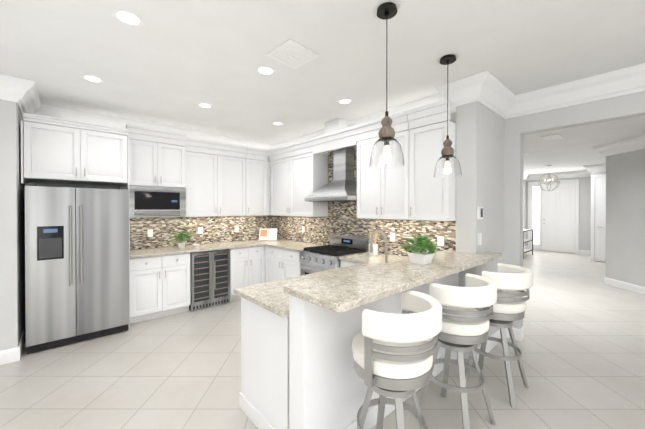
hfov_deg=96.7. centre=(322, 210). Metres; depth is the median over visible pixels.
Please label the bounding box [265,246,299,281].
base cabinet
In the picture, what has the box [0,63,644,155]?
crown molding
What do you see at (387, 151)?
pendant light
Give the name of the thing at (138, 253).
countertop
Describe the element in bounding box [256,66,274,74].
recessed light
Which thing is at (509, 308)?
bar stool
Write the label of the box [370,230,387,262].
faucet
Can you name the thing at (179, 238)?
potted plant
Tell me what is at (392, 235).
outlet
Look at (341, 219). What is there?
wall
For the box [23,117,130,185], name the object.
upper cabinet
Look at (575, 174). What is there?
crown molding
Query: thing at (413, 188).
upper cabinet
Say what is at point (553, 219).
front door
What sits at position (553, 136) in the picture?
ceiling vent
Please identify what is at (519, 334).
baseboard
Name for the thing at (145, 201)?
microwave
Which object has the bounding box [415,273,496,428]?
bar stool
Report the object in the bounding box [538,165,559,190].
orb chandelier
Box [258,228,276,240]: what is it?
cookbook stand
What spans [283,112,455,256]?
wall
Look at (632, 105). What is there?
wall
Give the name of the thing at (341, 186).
range hood
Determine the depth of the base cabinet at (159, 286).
3.95 m
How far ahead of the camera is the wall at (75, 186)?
3.84 m
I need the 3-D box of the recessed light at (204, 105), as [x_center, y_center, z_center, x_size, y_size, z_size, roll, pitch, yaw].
[-1.446,-1.293,3.530,0.180,0.006,0.180,0,0,-42]
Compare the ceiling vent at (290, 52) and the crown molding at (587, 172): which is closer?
the ceiling vent at (290, 52)
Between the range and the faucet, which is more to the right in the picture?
the faucet
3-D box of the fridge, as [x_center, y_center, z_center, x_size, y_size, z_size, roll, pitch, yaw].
[-2.968,0.602,3.519,0.899,1.778,0.856,0,0,-42]
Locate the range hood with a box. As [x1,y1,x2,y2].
[305,146,356,201]
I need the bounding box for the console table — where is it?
[523,229,532,258]
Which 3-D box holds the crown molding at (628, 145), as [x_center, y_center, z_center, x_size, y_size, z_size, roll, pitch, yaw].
[5.646,-1.198,4.336,2.581,0.205,2.468,0,0,-42]
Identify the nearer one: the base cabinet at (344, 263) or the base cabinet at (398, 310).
the base cabinet at (398, 310)
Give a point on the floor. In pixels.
(581, 345)
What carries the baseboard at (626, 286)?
attached to the wall at (625, 220)
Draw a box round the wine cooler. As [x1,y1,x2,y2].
[189,249,229,310]
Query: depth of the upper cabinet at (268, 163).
5.43 m
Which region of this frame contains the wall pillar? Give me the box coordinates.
[456,101,504,346]
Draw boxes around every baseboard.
[0,330,25,364]
[463,326,524,360]
[579,250,590,260]
[604,277,644,294]
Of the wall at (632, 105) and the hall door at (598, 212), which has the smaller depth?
the wall at (632, 105)
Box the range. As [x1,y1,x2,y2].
[299,234,368,275]
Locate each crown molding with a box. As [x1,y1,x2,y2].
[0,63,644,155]
[524,173,530,180]
[531,171,588,179]
[583,164,605,172]
[593,135,644,155]
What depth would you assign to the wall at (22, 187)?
3.25 m
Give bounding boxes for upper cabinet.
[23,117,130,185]
[123,129,186,188]
[186,145,250,216]
[251,153,266,215]
[267,162,269,215]
[269,151,287,214]
[288,143,327,216]
[356,123,403,219]
[400,111,455,220]
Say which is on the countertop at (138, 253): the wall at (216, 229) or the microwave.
the wall at (216, 229)
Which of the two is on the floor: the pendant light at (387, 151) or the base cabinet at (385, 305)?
the base cabinet at (385, 305)
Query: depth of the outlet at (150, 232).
4.39 m
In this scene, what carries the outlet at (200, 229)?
attached to the wall at (216, 229)
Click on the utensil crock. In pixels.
(375, 249)
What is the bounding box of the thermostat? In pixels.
[477,206,482,218]
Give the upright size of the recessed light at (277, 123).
0.006 m
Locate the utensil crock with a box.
[369,232,377,255]
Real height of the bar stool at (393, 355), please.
1.025 m
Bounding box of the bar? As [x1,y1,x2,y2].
[284,249,501,311]
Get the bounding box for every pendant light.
[369,2,403,167]
[434,54,461,177]
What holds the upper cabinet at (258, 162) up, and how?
attached to the wall at (75, 186)
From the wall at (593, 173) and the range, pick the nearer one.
the range
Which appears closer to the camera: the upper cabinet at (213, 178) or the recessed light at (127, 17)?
the recessed light at (127, 17)
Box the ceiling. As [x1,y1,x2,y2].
[0,0,644,174]
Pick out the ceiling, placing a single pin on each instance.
(171, 63)
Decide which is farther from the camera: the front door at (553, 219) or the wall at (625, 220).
the front door at (553, 219)
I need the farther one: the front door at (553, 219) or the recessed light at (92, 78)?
the front door at (553, 219)
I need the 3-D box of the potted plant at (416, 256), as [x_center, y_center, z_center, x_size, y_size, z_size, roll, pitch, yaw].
[0.818,0.311,2.369,0.319,0.243,0.324,0,0,-42]
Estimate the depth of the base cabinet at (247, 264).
4.82 m
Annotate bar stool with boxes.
[352,290,441,428]
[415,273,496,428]
[465,263,532,407]
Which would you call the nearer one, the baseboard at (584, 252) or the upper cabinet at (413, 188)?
the upper cabinet at (413, 188)
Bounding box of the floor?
[0,250,644,428]
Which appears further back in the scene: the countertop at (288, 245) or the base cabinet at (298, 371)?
the countertop at (288, 245)
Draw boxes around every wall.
[0,99,23,350]
[20,112,25,330]
[29,156,270,249]
[130,215,273,249]
[274,145,455,256]
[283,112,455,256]
[504,91,644,328]
[523,180,526,245]
[526,177,590,252]
[590,172,595,260]
[605,149,644,286]
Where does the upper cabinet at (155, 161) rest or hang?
attached to the wall at (75, 186)
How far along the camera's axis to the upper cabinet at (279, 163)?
5.20 m
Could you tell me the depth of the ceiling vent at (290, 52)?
2.34 m
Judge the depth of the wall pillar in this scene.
2.97 m
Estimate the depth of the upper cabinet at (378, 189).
3.59 m
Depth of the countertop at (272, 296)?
2.15 m
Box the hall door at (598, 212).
[591,174,605,261]
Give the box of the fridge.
[25,183,129,353]
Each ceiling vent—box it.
[265,38,319,68]
[541,134,562,139]
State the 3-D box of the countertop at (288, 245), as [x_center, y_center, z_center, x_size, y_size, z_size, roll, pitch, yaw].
[-0.429,0.593,4.811,0.621,0.035,1.042,0,0,-42]
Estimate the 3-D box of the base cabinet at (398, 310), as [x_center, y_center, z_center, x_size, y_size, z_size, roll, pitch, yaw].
[0.533,1.067,2.836,0.582,0.880,0.620,0,0,-42]
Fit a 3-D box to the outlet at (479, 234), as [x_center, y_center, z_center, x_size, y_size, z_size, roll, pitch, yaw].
[1.590,0.287,2.898,0.080,0.120,0.010,0,0,-42]
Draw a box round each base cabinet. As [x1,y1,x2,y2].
[129,252,190,326]
[229,246,264,301]
[239,295,354,428]
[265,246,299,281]
[341,260,361,266]
[355,295,394,411]
[395,285,422,313]
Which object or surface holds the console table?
on the floor
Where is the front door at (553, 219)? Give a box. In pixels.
[528,179,578,253]
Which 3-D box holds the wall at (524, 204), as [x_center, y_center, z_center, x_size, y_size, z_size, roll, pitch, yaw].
[4.307,0.075,7.871,9.110,2.800,0.120,0,0,-42]
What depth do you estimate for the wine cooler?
4.40 m
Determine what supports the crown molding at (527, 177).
attached to the wall at (524, 204)
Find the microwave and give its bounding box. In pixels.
[129,186,185,217]
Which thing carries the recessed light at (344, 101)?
in the ceiling
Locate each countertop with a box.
[130,239,289,257]
[233,256,408,316]
[264,241,322,251]
[338,252,395,262]
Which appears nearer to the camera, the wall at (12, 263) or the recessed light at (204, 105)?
the wall at (12, 263)
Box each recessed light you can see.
[81,74,103,82]
[112,8,143,25]
[197,103,212,107]
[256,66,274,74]
[272,121,283,124]
[337,98,351,103]
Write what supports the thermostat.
attached to the wall pillar
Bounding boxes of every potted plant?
[170,230,192,247]
[401,233,439,264]
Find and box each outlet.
[148,229,152,236]
[198,227,202,233]
[390,233,394,240]
[438,236,443,245]
[478,233,481,244]
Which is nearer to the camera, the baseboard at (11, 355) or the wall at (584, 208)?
the baseboard at (11, 355)
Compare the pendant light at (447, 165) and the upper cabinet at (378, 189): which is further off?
the upper cabinet at (378, 189)
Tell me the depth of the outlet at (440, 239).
3.28 m
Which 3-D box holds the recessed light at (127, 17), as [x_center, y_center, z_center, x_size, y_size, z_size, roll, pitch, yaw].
[-1.293,-1.282,1.907,0.180,0.006,0.180,0,0,-42]
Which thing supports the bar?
on the base cabinet at (298, 371)
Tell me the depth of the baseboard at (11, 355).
2.85 m
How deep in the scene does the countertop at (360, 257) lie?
3.57 m
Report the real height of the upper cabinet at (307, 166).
1.110 m

